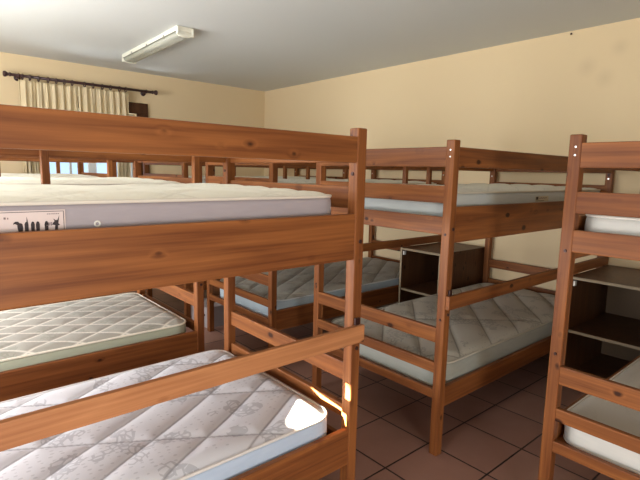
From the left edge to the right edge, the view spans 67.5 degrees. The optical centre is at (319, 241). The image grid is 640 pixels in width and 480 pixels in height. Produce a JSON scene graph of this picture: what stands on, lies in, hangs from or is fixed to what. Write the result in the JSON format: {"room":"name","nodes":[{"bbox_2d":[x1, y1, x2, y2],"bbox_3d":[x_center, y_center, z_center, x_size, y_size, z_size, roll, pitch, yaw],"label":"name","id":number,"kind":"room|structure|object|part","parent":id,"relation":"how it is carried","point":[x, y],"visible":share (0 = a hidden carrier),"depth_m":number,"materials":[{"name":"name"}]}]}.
{"room":"dormitory","nodes":[
{"label":"dormitory","id":0,"kind":"room"},
{"bbox_2d":[0,52,264,175],"bbox_3d":[-2.688,-0.696,5.363,4.816,2.455,0.200,-6,11,-40],"label":"wall","id":1,"kind":"structure","parent":0,"point":[176,99],"depth_m":5.77,"materials":[{"name":"beige paint"}]},
{"bbox_2d":[2,71,157,95],"bbox_3d":[-2.504,-1.674,5.142,1.528,0.071,0.130,-6,11,-40],"label":"curtain rod","id":2,"kind":"object","parent":1,"relation":"attached to","point":[16,77],"visible":1,"depth_m":5.01,"materials":[{"name":"brown metal"}]},
{"bbox_2d":[18,79,77,173],"bbox_3d":[-2.778,-0.909,4.977,0.536,1.425,0.072,-6,11,-40],"label":"curtain","id":3,"kind":"object","parent":2,"relation":"hanging from","point":[31,94],"visible":0.23,"depth_m":4.88,"materials":[{"name":"beige fabric"}]},
{"bbox_2d":[78,87,130,177],"bbox_3d":[-2.369,-0.951,5.326,0.528,1.425,0.072,-6,11,-40],"label":"curtain","id":4,"kind":"object","parent":2,"relation":"hanging from","point":[97,100],"visible":0.27,"depth_m":5.26,"materials":[{"name":"beige fabric"}]},
{"bbox_2d":[69,98,149,177],"bbox_3d":[-2.532,-0.952,5.357,1.285,1.250,0.190,-6,11,-40],"label":"window","id":5,"kind":"structure","parent":1,"relation":"in","point":[140,109],"depth_m":5.54,"materials":[{"name":"brown wood"}]},
{"bbox_2d":[0,0,639,91],"bbox_3d":[-0.037,-1.467,2.167,5.216,0.100,8.251,-6,11,-40],"label":"ceiling","id":6,"kind":"structure","parent":0,"point":[260,45],"depth_m":3.74,"materials":[{"name":"paint"}]},
{"bbox_2d":[122,25,193,63],"bbox_3d":[-1.458,-1.703,4.210,0.138,0.076,1.314,-6,11,-39],"label":"ceiling light","id":7,"kind":"object","parent":6,"relation":"attached to","point":[177,33],"visible":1,"depth_m":4.05,"materials":[{"name":"white plastic"}]},
{"bbox_2d":[122,285,614,479],"bbox_3d":[-0.092,1.061,2.532,5.216,0.100,8.251,-6,11,-40],"label":"floor","id":8,"kind":"structure","parent":0,"point":[493,431],"depth_m":2.65,"materials":[{"name":"tile"}]},
{"bbox_2d":[0,159,121,310],"bbox_3d":[-2.650,0.046,3.506,2.006,1.520,0.976,-6,11,-40],"label":"bunk bed","id":9,"kind":"object","parent":8,"relation":"on","point":[80,164],"visible":0.09,"depth_m":3.92,"materials":[{"name":"brown wood"}]},
{"bbox_3d":[-2.940,-0.688,3.759,1.918,0.090,0.024,-6,11,-40],"label":"rail","id":10,"kind":"part","parent":9,"relation":"part of","materials":[{"name":"brown wood"}]},
{"bbox_2d":[1,173,96,177],"bbox_3d":[-2.652,-0.404,3.443,1.870,0.186,0.880,-6,11,-40],"label":"mattress","id":11,"kind":"object","parent":9,"relation":"on","point":[55,175],"visible":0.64,"depth_m":3.49,"materials":[{"name":"beige fabric"}]},
{"bbox_3d":[-2.342,-0.576,3.071,1.918,0.090,0.024,-6,11,-40],"label":"rail","id":12,"kind":"part","parent":9,"relation":"part of","materials":[{"name":"brown wood"}]},
{"bbox_3d":[-2.210,-0.086,4.484,0.045,1.520,0.045,-6,11,-40],"label":"post","id":13,"kind":"part","parent":9,"relation":"part of","materials":[{"name":"brown wood"}]},
{"bbox_3d":[-1.898,-0.539,4.077,0.024,0.080,0.868,-6,11,-40],"label":"foot rail","id":14,"kind":"part","parent":9,"relation":"part of","materials":[{"name":"brown wood"}]},
{"bbox_3d":[-1.620,0.025,3.807,0.045,1.520,0.045,-6,11,-40],"label":"post","id":15,"kind":"part","parent":9,"relation":"part of","materials":[{"name":"brown wood"}]},
{"bbox_2d":[0,155,204,401],"bbox_3d":[-1.726,0.219,2.445,2.006,1.520,0.976,-6,11,-40],"label":"bunk bed","id":16,"kind":"object","parent":8,"relation":"on","point":[32,379],"visible":0.21,"depth_m":2.52,"materials":[{"name":"brown wood"}]},
{"bbox_3d":[-2.016,-0.515,2.697,1.918,0.090,0.024,-6,11,-40],"label":"rail","id":17,"kind":"part","parent":16,"relation":"part of","materials":[{"name":"brown wood"}]},
{"bbox_2d":[0,177,184,184],"bbox_3d":[-1.716,-0.231,2.392,1.870,0.186,0.880,-6,11,-40],"label":"mattress","id":18,"kind":"object","parent":16,"relation":"on","point":[3,180],"visible":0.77,"depth_m":2.37,"materials":[{"name":"beige fabric"}]},
{"bbox_2d":[0,293,185,371],"bbox_3d":[-1.742,0.567,2.500,1.870,0.202,0.880,-6,11,-40],"label":"mattress","id":19,"kind":"object","parent":16,"relation":"on","point":[33,335],"visible":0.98,"depth_m":2.63,"materials":[{"name":"beige fabric"}]},
{"bbox_3d":[-1.418,-0.403,2.010,1.918,0.090,0.024,-6,11,-40],"label":"rail","id":20,"kind":"part","parent":16,"relation":"part of","materials":[{"name":"brown wood"}]},
{"bbox_3d":[-1.286,0.088,3.423,0.045,1.520,0.045,-6,11,-40],"label":"post","id":21,"kind":"part","parent":16,"relation":"part of","materials":[{"name":"brown wood"}]},
{"bbox_3d":[-0.970,-0.534,2.991,0.024,0.090,0.868,-6,11,-40],"label":"foot rail","id":22,"kind":"part","parent":16,"relation":"part of","materials":[{"name":"brown wood"}]},
{"bbox_3d":[-0.974,-0.366,3.016,0.024,0.080,0.868,-6,11,-40],"label":"foot rail","id":23,"kind":"part","parent":16,"relation":"part of","materials":[{"name":"brown wood"}]},
{"bbox_3d":[-0.992,0.458,3.135,0.024,0.053,0.868,-6,11,-40],"label":"foot rail","id":24,"kind":"part","parent":16,"relation":"part of","materials":[{"name":"brown wood"}]},
{"bbox_3d":[-0.989,0.297,3.112,0.024,0.073,0.868,-6,11,-40],"label":"foot rail","id":25,"kind":"part","parent":16,"relation":"part of","materials":[{"name":"brown wood"}]},
{"bbox_3d":[-0.696,0.199,2.746,0.045,1.520,0.045,-6,11,-40],"label":"post","id":26,"kind":"part","parent":16,"relation":"part of","materials":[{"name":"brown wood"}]},
{"bbox_2d":[0,104,366,479],"bbox_3d":[-0.910,0.373,1.507,2.006,1.520,0.976,-6,11,-40],"label":"bunk bed","id":27,"kind":"object","parent":8,"relation":"on","point":[43,266],"visible":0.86,"depth_m":1.35,"materials":[{"name":"brown wood"}]},
{"bbox_3d":[-1.200,-0.361,1.759,1.918,0.090,0.024,-6,11,-40],"label":"rail","id":28,"kind":"part","parent":27,"relation":"part of","materials":[{"name":"brown wood"}]},
{"bbox_2d":[0,350,326,479],"bbox_3d":[-0.935,0.737,1.556,1.870,0.172,0.880,-6,11,-40],"label":"mattress","id":29,"kind":"object","parent":27,"relation":"on","point":[226,431],"visible":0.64,"depth_m":1.66,"materials":[{"name":"grey fabric"}]},
{"bbox_2d":[0,183,331,232],"bbox_3d":[-0.922,-0.075,1.435,1.870,0.186,0.880,-6,11,-40],"label":"mattress","id":30,"kind":"object","parent":27,"relation":"on","point":[23,207],"visible":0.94,"depth_m":1.30,"materials":[{"name":"beige fabric"}]},
{"bbox_3d":[-0.601,-0.249,1.072,1.918,0.090,0.024,-6,11,-40],"label":"rail","id":31,"kind":"part","parent":27,"relation":"part of","materials":[{"name":"brown wood"}]},
{"bbox_3d":[-0.598,0.418,1.148,2.000,0.066,0.021,-6,11,-40],"label":"guard rail","id":32,"kind":"part","parent":27,"relation":"part of","materials":[{"name":"brown wood"}]},
{"bbox_3d":[-0.469,0.241,2.485,0.045,1.520,0.045,-6,11,-40],"label":"post","id":33,"kind":"part","parent":27,"relation":"part of","materials":[{"name":"brown wood"}]},
{"bbox_3d":[-0.175,0.611,2.197,0.024,0.053,0.868,-6,11,-40],"label":"foot rail","id":34,"kind":"part","parent":27,"relation":"part of","materials":[{"name":"brown wood"}]},
{"bbox_3d":[-0.172,0.451,2.174,0.024,0.073,0.868,-6,11,-40],"label":"foot rail","id":35,"kind":"part","parent":27,"relation":"part of","materials":[{"name":"brown wood"}]},
{"bbox_3d":[-0.158,-0.212,2.078,0.024,0.080,0.868,-6,11,-40],"label":"foot rail","id":36,"kind":"part","parent":27,"relation":"part of","materials":[{"name":"brown wood"}]},
{"bbox_3d":[-0.154,-0.381,2.054,0.024,0.090,0.868,-6,11,-40],"label":"foot rail","id":37,"kind":"part","parent":27,"relation":"part of","materials":[{"name":"brown wood"}]},
{"bbox_3d":[-0.178,0.743,2.216,0.024,0.046,0.868,-6,11,-40],"label":"foot rail","id":38,"kind":"part","parent":27,"relation":"part of","materials":[{"name":"brown wood"}]},
{"bbox_3d":[0.121,0.352,1.808,0.045,1.520,0.045,-6,11,-40],"label":"post","id":39,"kind":"part","parent":27,"relation":"part of","materials":[{"name":"brown wood"}]},
{"bbox_2d":[191,298,223,327],"bbox_3d":[-0.977,0.638,4.330,0.272,0.185,0.310,-6,11,-40],"label":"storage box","id":40,"kind":"object","parent":8,"relation":"on","point":[218,308],"visible":0.3,"depth_m":4.21,"materials":[{"name":"grey"}]},
{"bbox_2d":[143,162,347,317],"bbox_3d":[-0.754,-0.169,5.283,2.006,1.520,0.976,-6,11,-40],"label":"bunk bed","id":41,"kind":"object","parent":8,"relation":"on","point":[189,286],"visible":0.12,"depth_m":4.58,"materials":[{"name":"brown wood"}]},
{"bbox_3d":[-1.796,-0.150,4.995,0.045,1.520,0.045,-6,11,-40],"label":"post","id":42,"kind":"part","parent":41,"relation":"part of","materials":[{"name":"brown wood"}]},
{"bbox_3d":[-1.492,-0.772,4.553,0.024,0.090,0.868,-6,11,-40],"label":"foot rail","id":43,"kind":"part","parent":41,"relation":"part of","materials":[{"name":"brown wood"}]},
{"bbox_3d":[-1.495,-0.603,4.578,0.024,0.080,0.868,-6,11,-40],"label":"foot rail","id":44,"kind":"part","parent":41,"relation":"part of","materials":[{"name":"brown wood"}]},
{"bbox_3d":[-1.206,-0.040,4.317,0.045,1.520,0.045,-6,11,-40],"label":"post","id":45,"kind":"part","parent":41,"relation":"part of","materials":[{"name":"brown wood"}]},
{"bbox_3d":[-1.044,-0.904,5.535,1.918,0.090,0.024,-6,11,-40],"label":"rail","id":46,"kind":"part","parent":41,"relation":"part of","materials":[{"name":"brown wood"}]},
{"bbox_3d":[-0.446,-0.791,4.848,1.918,0.090,0.024,-6,11,-40],"label":"rail","id":47,"kind":"part","parent":41,"relation":"part of","materials":[{"name":"brown wood"}]},
{"bbox_2d":[188,176,332,182],"bbox_3d":[-0.755,-0.618,5.220,1.870,0.184,0.880,-6,11,-40],"label":"mattress","id":48,"kind":"object","parent":41,"relation":"on","point":[203,177],"visible":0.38,"depth_m":5.10,"materials":[{"name":"beige fabric"}]},
{"bbox_3d":[-0.314,-0.301,6.261,0.045,1.520,0.045,-6,11,-40],"label":"post","id":49,"kind":"part","parent":41,"relation":"part of","materials":[{"name":"brown wood"}]},
{"bbox_3d":[-0.002,-0.754,5.854,0.024,0.080,0.868,-6,11,-40],"label":"head rail","id":50,"kind":"part","parent":41,"relation":"part of","materials":[{"name":"brown wood"}]},
{"bbox_3d":[0.276,-0.190,5.583,0.045,1.520,0.045,-6,11,-40],"label":"post","id":51,"kind":"part","parent":41,"relation":"part of","materials":[{"name":"brown wood"}]},
{"bbox_2d":[205,162,444,347],"bbox_3d":[0.126,-0.004,4.272,2.006,1.520,0.976,-6,11,-40],"label":"bunk bed","id":52,"kind":"object","parent":8,"relation":"on","point":[285,318],"visible":0.22,"depth_m":3.82,"materials":[{"name":"brown wood"}]},
{"bbox_3d":[-0.916,0.015,3.984,0.045,1.520,0.045,-6,11,-40],"label":"post","id":53,"kind":"part","parent":52,"relation":"part of","materials":[{"name":"brown wood"}]},
{"bbox_3d":[-0.634,0.386,3.686,0.024,0.053,0.868,-6,11,-40],"label":"foot rail","id":54,"kind":"part","parent":52,"relation":"part of","materials":[{"name":"brown wood"}]},
{"bbox_3d":[-0.616,-0.437,3.567,0.024,0.080,0.868,-6,11,-40],"label":"foot rail","id":55,"kind":"part","parent":52,"relation":"part of","materials":[{"name":"brown wood"}]},
{"bbox_3d":[-0.612,-0.606,3.543,0.024,0.090,0.868,-6,11,-40],"label":"foot rail","id":56,"kind":"part","parent":52,"relation":"part of","materials":[{"name":"brown wood"}]},
{"bbox_3d":[-0.636,0.518,3.705,0.024,0.046,0.868,-6,11,-40],"label":"foot rail","id":57,"kind":"part","parent":52,"relation":"part of","materials":[{"name":"brown wood"}]},
{"bbox_3d":[-0.630,0.226,3.663,0.024,0.073,0.868,-6,11,-40],"label":"foot rail","id":58,"kind":"part","parent":52,"relation":"part of","materials":[{"name":"brown wood"}]},
{"bbox_3d":[-0.326,0.126,3.307,0.045,1.520,0.045,-6,11,-40],"label":"post","id":59,"kind":"part","parent":52,"relation":"part of","materials":[{"name":"brown wood"}]},
{"bbox_3d":[-0.164,-0.738,4.524,1.918,0.090,0.024,-6,11,-40],"label":"rail","id":60,"kind":"part","parent":52,"relation":"part of","materials":[{"name":"brown wood"}]},
{"bbox_2d":[220,257,399,316],"bbox_3d":[0.107,0.360,4.327,1.870,0.170,0.880,-6,11,-40],"label":"mattress","id":61,"kind":"object","parent":52,"relation":"on","point":[295,286],"visible":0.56,"depth_m":3.99,"materials":[{"name":"grey fabric"}]},
{"bbox_2d":[278,179,436,184],"bbox_3d":[0.125,-0.452,4.210,1.870,0.184,0.880,-6,11,-40],"label":"mattress","id":62,"kind":"object","parent":52,"relation":"on","point":[296,181],"visible":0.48,"depth_m":4.02,"materials":[{"name":"beige fabric"}]},
{"bbox_3d":[0.434,-0.626,3.837,1.918,0.090,0.024,-6,11,-40],"label":"rail","id":63,"kind":"part","parent":52,"relation":"part of","materials":[{"name":"brown wood"}]},
{"bbox_3d":[0.566,-0.136,5.250,0.045,1.520,0.045,-6,11,-40],"label":"post","id":64,"kind":"part","parent":52,"relation":"part of","materials":[{"name":"brown wood"}]},
{"bbox_3d":[0.860,0.234,4.962,0.024,0.053,0.868,-6,11,-40],"label":"head rail","id":65,"kind":"part","parent":52,"relation":"part of","materials":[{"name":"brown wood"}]},
{"bbox_3d":[0.864,0.074,4.939,0.024,0.073,0.868,-6,11,-40],"label":"head rail","id":66,"kind":"part","parent":52,"relation":"part of","materials":[{"name":"brown wood"}]},
{"bbox_3d":[0.882,-0.758,4.819,0.024,0.090,0.868,-6,11,-40],"label":"head rail","id":67,"kind":"part","parent":52,"relation":"part of","materials":[{"name":"brown wood"}]},
{"bbox_3d":[0.437,0.042,3.913,2.000,0.066,0.021,-6,11,-40],"label":"guard rail","id":68,"kind":"part","parent":52,"relation":"part of","materials":[{"name":"brown wood"}]},
{"bbox_3d":[0.878,-0.589,4.843,0.024,0.080,0.868,-6,11,-40],"label":"head rail","id":69,"kind":"part","parent":52,"relation":"part of","materials":[{"name":"brown wood"}]},
{"bbox_3d":[1.156,-0.025,4.573,0.045,1.520,0.045,-6,11,-40],"label":"post","id":70,"kind":"part","parent":52,"relation":"part of","materials":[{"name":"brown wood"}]},
{"bbox_2d":[398,242,484,302],"bbox_3d":[1.072,0.417,4.234,0.666,0.738,0.414,-6,11,-40],"label":"base cabinet","id":71,"kind":"object","parent":8,"relation":"on","point":[419,264],"visible":0.41,"depth_m":4.18,"materials":[{"name":"brown wood"}]},
{"bbox_3d":[0.944,0.402,4.384,0.663,0.720,0.018,-6,11,-40],"label":"panel","id":72,"kind":"part","parent":71,"relation":"part of","materials":[{"name":"brown wood"}]},
{"bbox_2d":[402,280,437,294],"bbox_3d":[1.073,0.410,4.234,0.643,0.018,0.378,-6,11,-40],"label":"shelf","id":73,"kind":"object","parent":71,"relation":"attached to","point":[422,287],"depth_m":4.19,"materials":[{"name":"brown wood"}]},
{"bbox_3d":[1.081,0.061,4.183,0.663,0.018,0.414,-6,11,-40],"label":"panel","id":74,"kind":"part","parent":71,"relation":"part of","materials":[{"name":"brown wood"}]},
{"bbox_3d":[1.202,0.450,4.088,0.663,0.720,0.018,-6,11,-40],"label":"panel","id":75,"kind":"part","parent":71,"relation":"part of","materials":[{"name":"brown wood"}]},
{"bbox_2d":[312,139,614,455],"bbox_3d":[1.036,0.167,3.226,2.006,1.520,0.976,-6,11,-40],"label":"bunk bed","id":76,"kind":"object","parent":8,"relation":"on","point":[457,223],"visible":0.62,"depth_m":2.46,"materials":[{"name":"brown wood"}]},
{"bbox_3d":[-0.005,0.186,2.939,0.045,1.520,0.045,-6,11,-40],"label":"post","id":77,"kind":"part","parent":76,"relation":"part of","materials":[{"name":"brown wood"}]},
{"bbox_3d":[0.277,0.557,2.641,0.024,0.053,0.868,-6,11,-40],"label":"foot rail","id":78,"kind":"part","parent":76,"relation":"part of","materials":[{"name":"brown wood"}]},
{"bbox_3d":[0.280,0.397,2.618,0.024,0.073,0.868,-6,11,-40],"label":"foot rail","id":79,"kind":"part","parent":76,"relation":"part of","materials":[{"name":"brown wood"}]},
{"bbox_3d":[0.274,0.689,2.660,0.024,0.046,0.868,-6,11,-40],"label":"foot rail","id":80,"kind":"part","parent":76,"relation":"part of","materials":[{"name":"brown wood"}]},
{"bbox_3d":[0.295,-0.267,2.522,0.024,0.080,0.868,-6,11,-40],"label":"foot rail","id":81,"kind":"part","parent":76,"relation":"part of","materials":[{"name":"brown wood"}]},
{"bbox_3d":[0.299,-0.435,2.497,0.024,0.090,0.868,-6,11,-40],"label":"foot rail","id":82,"kind":"part","parent":76,"relation":"part of","materials":[{"name":"brown wood"}]},
{"bbox_3d":[0.292,-0.124,2.542,0.024,0.083,0.868,-6,11,-40],"label":"foot rail","id":83,"kind":"part","parent":76,"relation":"part of","materials":[{"name":"brown wood"}]},
{"bbox_3d":[0.746,-0.567,3.479,1.918,0.090,0.024,-6,11,-40],"label":"rail","id":84,"kind":"part","parent":76,"relation":"part of","materials":[{"name":"brown wood"}]},
{"bbox_2d":[331,283,554,385],"bbox_3d":[1.021,0.536,3.285,1.870,0.160,0.880,-6,11,-40],"label":"mattress","id":85,"kind":"object","parent":76,"relation":"on","point":[482,333],"visible":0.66,"depth_m":2.89,"materials":[{"name":"beige fabric"}]},
{"bbox_3d":[0.584,0.296,2.261,0.045,1.520,0.045,-6,11,-40],"label":"post","id":86,"kind":"part","parent":76,"relation":"part of","materials":[{"name":"brown wood"}]},
{"bbox_2d":[364,183,599,215],"bbox_3d":[1.039,-0.282,3.167,1.870,0.184,0.880,-6,11,-40],"label":"mattress","id":87,"kind":"object","parent":76,"relation":"on","point":[472,194],"visible":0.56,"depth_m":2.55,"materials":[{"name":"beige fabric"}]},
{"bbox_3d":[1.477,0.035,4.205,0.045,1.520,0.045,-6,11,-40],"label":"post","id":88,"kind":"part","parent":76,"relation":"part of","materials":[{"name":"brown wood"}]},
{"bbox_3d":[1.770,0.405,3.916,0.024,0.053,0.868,-6,11,-40],"label":"head rail","id":89,"kind":"part","parent":76,"relation":"part of","materials":[{"name":"brown wood"}]},
{"bbox_3d":[1.348,0.212,2.867,2.000,0.066,0.021,-6,11,-40],"label":"guard rail","id":90,"kind":"part","parent":76,"relation":"part of","materials":[{"name":"brown wood"}]},
{"bbox_3d":[1.774,0.245,3.893,0.024,0.073,0.868,-6,11,-40],"label":"head rail","id":91,"kind":"part","parent":76,"relation":"part of","materials":[{"name":"brown wood"}]},
{"bbox_3d":[1.345,-0.455,2.792,1.918,0.090,0.024,-6,11,-40],"label":"rail","id":92,"kind":"part","parent":76,"relation":"part of","materials":[{"name":"brown wood"}]},
{"bbox_3d":[1.792,-0.587,3.773,0.024,0.090,0.868,-6,11,-40],"label":"head rail","id":93,"kind":"part","parent":76,"relation":"part of","materials":[{"name":"brown wood"}]},
{"bbox_3d":[1.788,-0.418,3.797,0.024,0.080,0.868,-6,11,-40],"label":"head rail","id":94,"kind":"part","parent":76,"relation":"part of","materials":[{"name":"brown wood"}]},
{"bbox_3d":[2.067,0.146,3.527,0.045,1.520,0.045,-6,11,-40],"label":"post","id":95,"kind":"part","parent":76,"relation":"part of","materials":[{"name":"brown wood"}]},
{"bbox_2d":[538,134,639,479],"bbox_3d":[1.973,0.343,2.151,2.006,1.520,0.976,-6,11,-40],"label":"bunk bed","id":96,"kind":"object","parent":8,"relation":"on","point":[575,242],"visible":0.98,"depth_m":1.76,"materials":[{"name":"brown wood"}]},
{"bbox_3d":[0.931,0.362,1.863,0.045,1.520,0.045,-6,11,-40],"label":"post","id":97,"kind":"part","parent":96,"relation":"part of","materials":[{"name":"brown wood"}]},
{"bbox_3d":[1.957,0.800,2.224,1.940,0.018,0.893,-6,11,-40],"label":"mattress","id":98,"kind":"part","parent":96,"relation":"part of","materials":[{"name":"white fabric"}]},
{"bbox_3d":[1.210,0.865,1.584,0.024,0.046,0.868,-6,11,-40],"label":"foot rail","id":99,"kind":"part","parent":96,"relation":"part of","materials":[{"name":"brown wood"}]},
{"bbox_3d":[1.213,0.733,1.565,0.024,0.053,0.868,-6,11,-40],"label":"foot rail","id":100,"kind":"part","parent":96,"relation":"part of","materials":[{"name":"brown wood"}]},
{"bbox_3d":[1.217,0.572,1.542,0.024,0.073,0.868,-6,11,-40],"label":"foot rail","id":101,"kind":"part","parent":96,"relation":"part of","materials":[{"name":"brown wood"}]},
{"bbox_2d":[563,357,639,474],"bbox_3d":[1.953,0.727,2.208,1.870,0.129,0.880,-6,11,-40],"label":"mattress","id":102,"kind":"object","parent":96,"relation":"on","point":[620,417],"visible":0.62,"depth_m":1.89,"materials":[{"name":"white fabric"}]},
{"bbox_3d":[1.228,0.052,1.467,0.024,0.083,0.868,-6,11,-40],"label":"foot rail","id":103,"kind":"part","parent":96,"relation":"part of","materials":[{"name":"brown wood"}]},
{"bbox_3d":[1.231,-0.091,1.446,0.024,0.080,0.868,-6,11,-40],"label":"foot rail","id":104,"kind":"part","parent":96,"relation":"part of","materials":[{"name":"brown wood"}]},
{"bbox_3d":[1.235,-0.260,1.422,0.024,0.090,0.868,-6,11,-40],"label":"foot rail","id":105,"kind":"part","parent":96,"relation":"part of","materials":[{"name":"brown wood"}]},
{"bbox_2d":[584,214,639,235],"bbox_3d":[1.971,-0.076,2.092,1.870,0.125,0.880,-6,11,-40],"label":"mattress","id":106,"kind":"object","parent":96,"relation":"on","point":[595,223],"visible":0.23,"depth_m":1.73,"materials":[{"name":"white fabric"}]},
{"bbox_3d":[1.683,-0.392,2.403,1.918,0.090,0.024,-6,11,-40],"label":"rail","id":107,"kind":"part","parent":96,"relation":"part of","materials":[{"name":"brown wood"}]},
{"bbox_2d":[564,265,639,378],"bbox_3d":[1.993,0.590,3.176,0.666,0.738,0.448,-6,11,-40],"label":"base cabinet","id":108,"kind":"object","parent":8,"relation":"on","point":[603,336],"visible":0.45,"depth_m":3.28,"materials":[{"name":"brown wood"}]},
{"bbox_3d":[1.854,0.573,3.339,0.663,0.720,0.018,-6,11,-40],"label":"panel","id":109,"kind":"part","parent":108,"relation":"part of","materials":[{"name":"brown wood"}]},
{"bbox_3d":[1.988,0.895,3.221,0.643,0.018,0.412,-6,11,-40],"label":"panel","id":110,"kind":"part","parent":108,"relation":"part of","materials":[{"name":"brown wood"}]},
{"bbox_2d":[569,312,639,346],"bbox_3d":[1.994,0.583,3.176,0.643,0.018,0.412,-6,11,-40],"label":"shelf","id":111,"kind":"object","parent":108,"relation":"attached to","point":[619,328],"depth_m":3.16,"materials":[{"name":"brown wood"}]},
{"bbox_3d":[2.002,0.234,3.125,0.663,0.018,0.448,-6,11,-40],"label":"panel","id":112,"kind":"part","parent":108,"relation":"part of","materials":[{"name":"brown wood"}]},
{"bbox_3d":[2.241,0.574,3.389,0.008,0.720,0.412,-6,11,-40],"label":"panel","id":113,"kind":"part","parent":108,"relation":"part of","materials":[{"name":"brown wood"}]},
{"bbox_2d":[264,18,639,302],"bbox_3d":[1.772,-0.408,4.048,0.200,2.455,8.051,-6,11,-40],"label":"wall","id":114,"kind":"structure","parent":0,"point":[526,96],"depth_m":4.10,"materials":[{"name":"beige paint"}]}
]}

